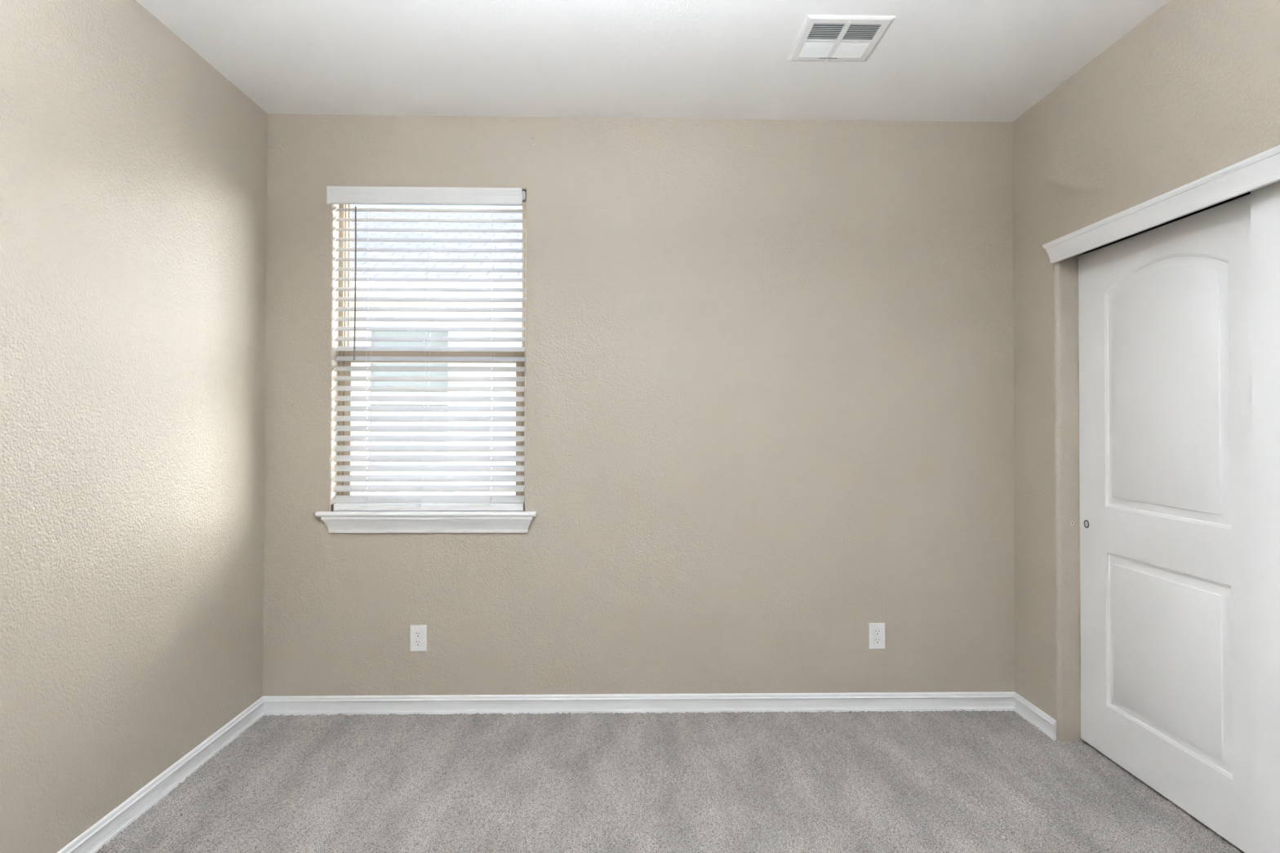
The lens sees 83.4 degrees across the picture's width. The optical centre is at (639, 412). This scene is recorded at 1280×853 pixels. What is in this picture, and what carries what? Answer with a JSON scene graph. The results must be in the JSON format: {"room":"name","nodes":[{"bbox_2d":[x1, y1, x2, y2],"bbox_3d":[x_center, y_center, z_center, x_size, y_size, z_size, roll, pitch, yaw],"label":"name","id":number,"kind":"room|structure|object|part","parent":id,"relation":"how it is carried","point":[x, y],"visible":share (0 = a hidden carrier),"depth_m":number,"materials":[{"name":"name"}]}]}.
{"room":"empty bedroom","nodes":[
{"label":"empty bedroom","id":0,"kind":"room"},
{"bbox_2d":[0,0,267,852],"bbox_3d":[-1.737,-0.001,1.176,0.140,2.990,4.204,0,-1,-1],"label":"wall","id":1,"kind":"structure","parent":0,"point":[133,171],"depth_m":2.33,"materials":[{"name":"beige paint"}]},
{"bbox_2d":[57,696,264,852],"bbox_3d":[-1.664,1.315,1.231,0.014,0.100,4.064,0,-1,-1],"label":"baseboard","id":2,"kind":"structure","parent":1,"relation":"attached to","point":[100,834],"depth_m":2.53,"materials":[{"name":"white paint"}]},
{"bbox_2d":[262,113,1014,696],"bbox_3d":[0.394,0.031,3.408,4.495,2.990,0.170,0,-1,-1],"label":"wall","id":3,"kind":"structure","parent":0,"point":[769,363],"depth_m":3.32,"materials":[{"name":"beige paint"}]},
{"bbox_2d":[409,625,426,651],"bbox_3d":[-1.012,1.032,3.277,0.074,0.120,0.009,0,-1,-1],"label":"power outlet","id":4,"kind":"object","parent":3,"relation":"attached to","point":[418,633],"visible":1,"depth_m":3.28,"materials":[{"name":"white plastic"}]},
{"bbox_2d":[413,640,422,646],"bbox_3d":[-1.012,1.052,3.274,0.036,0.030,0.004,0,-1,-1],"label":"receptacle","id":5,"kind":"object","parent":4,"relation":"attached to","point":[416,642],"depth_m":3.27,"materials":[{"name":"grey plastic"}]},
{"bbox_2d":[413,631,422,637],"bbox_3d":[-1.012,1.013,3.275,0.034,0.028,0.003,0,-1,-1],"label":"receptacle","id":6,"kind":"object","parent":4,"relation":"attached to","point":[416,633],"depth_m":3.27,"materials":[{"name":"grey plastic"}]},
{"bbox_2d":[315,203,537,533],"bbox_3d":[-0.973,-0.240,3.355,0.999,1.584,0.195,0,-1,-1],"label":"window","id":7,"kind":"structure","parent":3,"relation":"in","point":[336,522],"depth_m":3.28,"materials":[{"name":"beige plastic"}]},
{"bbox_2d":[326,186,525,511],"bbox_3d":[-0.982,-0.289,3.318,0.903,1.486,0.087,0,-1,-1],"label":"window blind","id":8,"kind":"object","parent":7,"relation":"attached to","point":[371,195],"visible":1,"depth_m":3.32,"materials":[{"name":"white plastic"}]},
{"bbox_3d":[-1.258,-0.281,3.327,0.005,1.406,0.049,0,-1,8],"label":"ladder cord","id":9,"kind":"part","parent":8,"relation":"part of","materials":[{"name":"white fabric"}]},
{"bbox_3d":[-0.984,-0.281,3.333,0.035,1.406,0.049,0,-1,-1],"label":"ladder cord","id":10,"kind":"part","parent":8,"relation":"part of","materials":[{"name":"white fabric"}]},
{"bbox_3d":[-0.971,0.437,3.325,0.866,0.032,0.056,0,-1,-1],"label":"rail","id":11,"kind":"part","parent":8,"relation":"part of","materials":[{"name":"white plastic"}]},
{"bbox_3d":[-0.686,-0.280,3.339,0.005,1.406,0.049,0,-1,8],"label":"ladder cord","id":12,"kind":"part","parent":8,"relation":"part of","materials":[{"name":"white fabric"}]},
{"bbox_3d":[-0.974,0.465,3.311,0.999,0.022,0.124,0,-1,-1],"label":"sill","id":13,"kind":"part","parent":7,"relation":"part of","materials":[{"name":"white paint"}]},
{"bbox_3d":[-0.973,0.068,3.389,0.836,0.741,0.038,0,-1,-1],"label":"sash","id":14,"kind":"part","parent":7,"relation":"part of","materials":[{"name":"beige plastic"}]},
{"bbox_3d":[-0.972,-0.631,3.433,0.832,0.753,0.024,0,-1,-1],"label":"sash","id":15,"kind":"part","parent":7,"relation":"part of","materials":[{"name":"beige plastic"}]},
{"bbox_2d":[262,692,1014,715],"bbox_3d":[0.014,1.344,3.291,3.455,0.100,0.014,0,-1,-1],"label":"baseboard","id":16,"kind":"structure","parent":3,"relation":"attached to","point":[349,705],"depth_m":3.29,"materials":[{"name":"white paint"}]},
{"bbox_2d":[868,622,884,648],"bbox_3d":[1.097,1.036,3.321,0.074,0.120,0.009,0,-1,-1],"label":"power outlet","id":17,"kind":"object","parent":3,"relation":"attached to","point":[877,630],"visible":1,"depth_m":3.32,"materials":[{"name":"white plastic"}]},
{"bbox_2d":[873,637,881,644],"bbox_3d":[1.097,1.056,3.318,0.036,0.030,0.004,0,-1,-1],"label":"receptacle","id":18,"kind":"object","parent":17,"relation":"attached to","point":[876,640],"depth_m":3.32,"materials":[{"name":"grey plastic"}]},
{"bbox_2d":[873,628,881,635],"bbox_3d":[1.097,1.016,3.318,0.036,0.030,0.004,0,-1,-1],"label":"receptacle","id":19,"kind":"object","parent":17,"relation":"attached to","point":[876,631],"depth_m":3.32,"materials":[{"name":"grey plastic"}]},
{"bbox_2d":[136,0,1169,121],"bbox_3d":[0.062,-1.441,1.302,3.455,0.100,4.064,0,-1,-1],"label":"ceiling","id":20,"kind":"structure","parent":0,"point":[961,60],"depth_m":2.74,"materials":[{"name":"white paint"}]},
{"bbox_2d":[787,14,895,62],"bbox_3d":[0.731,-1.364,2.642,0.306,0.017,0.306,0,-1,-1],"label":"ceiling vent","id":21,"kind":"object","parent":20,"relation":"in","point":[821,37],"visible":1,"depth_m":2.62,"materials":[{"name":"white metal"}]},
{"bbox_2d":[95,710,1244,852],"bbox_3d":[0.431,1.378,1.274,4.405,0.064,4.264,0,-1,-1],"label":"floor","id":22,"kind":"structure","parent":0,"point":[953,781],"depth_m":2.61,"materials":[{"name":"grey carpet"}]},
{"bbox_2d":[1012,0,1279,742],"bbox_3d":[1.848,0.008,1.321,0.125,2.990,4.064,0,-1,-1],"label":"wall","id":23,"kind":"structure","parent":0,"point":[1191,93],"depth_m":2.99,"materials":[{"name":"beige paint"}]},
{"bbox_2d":[1013,692,1056,740],"bbox_3d":[1.737,1.347,3.175,0.014,0.100,0.320,0,-1,-1],"label":"baseboard","id":24,"kind":"structure","parent":23,"relation":"attached to","point":[1027,710],"depth_m":3.15,"materials":[{"name":"white paint"}]},
{"bbox_2d":[1042,144,1279,263],"bbox_3d":[1.755,-0.684,2.030,0.035,0.084,2.068,0,-1,-1],"label":"trim","id":25,"kind":"structure","parent":23,"relation":"attached to","point":[1262,169],"depth_m":2.34,"materials":[{"name":"white paint"}]},
{"bbox_2d":[1083,191,1250,253],"bbox_3d":[1.859,-0.690,2.122,0.066,0.022,1.799,0,-1,-1],"label":"track","id":26,"kind":"object","parent":23,"relation":"attached to","point":[1247,193],"visible":0.14,"depth_m":2.52,"materials":[{"name":"black"}]},
{"bbox_2d":[1078,193,1256,852],"bbox_3d":[1.865,0.347,2.551,0.036,2.018,0.915,0,-1,-1],"label":"door","id":27,"kind":"structure","parent":26,"relation":"hanging from","point":[1167,647],"depth_m":2.48,"materials":[{"name":"white paint"}]},
{"bbox_3d":[1.840,0.461,2.961,0.003,0.033,0.033,0,-1,-1],"label":"finger pull","id":28,"kind":"part","parent":27,"relation":"part of","materials":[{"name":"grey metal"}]},
{"bbox_2d":[1250,180,1279,852],"bbox_3d":[1.846,0.337,1.675,0.034,2.018,0.915,0,-1,-1],"label":"door","id":29,"kind":"structure","parent":26,"relation":"hanging from","point":[1264,200],"depth_m":2.09,"materials":[{"name":"white paint"}]},
{"label":"outside","id":30,"kind":"structure","parent":0,"visible":0},
{"bbox_3d":[-2.852,1.814,16.665,45.000,0.240,26.516,0,-1,-1],"label":"ground","id":31,"kind":"structure","parent":30,"visible":0},
{"bbox_2d":[351,207,522,495],"bbox_3d":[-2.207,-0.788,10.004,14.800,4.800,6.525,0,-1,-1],"label":"window glass","id":32,"kind":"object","parent":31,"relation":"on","point":[396,215],"visible":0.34,"depth_m":7.28,"materials":[{"name":"clear glass"}]},
{"bbox_3d":[-2.344,-0.124,7.315,0.818,1.445,0.010,0,-1,-1],"label":"pane","id":33,"kind":"part","parent":32,"relation":"part of","materials":[{"name":"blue glass"}]}
]}

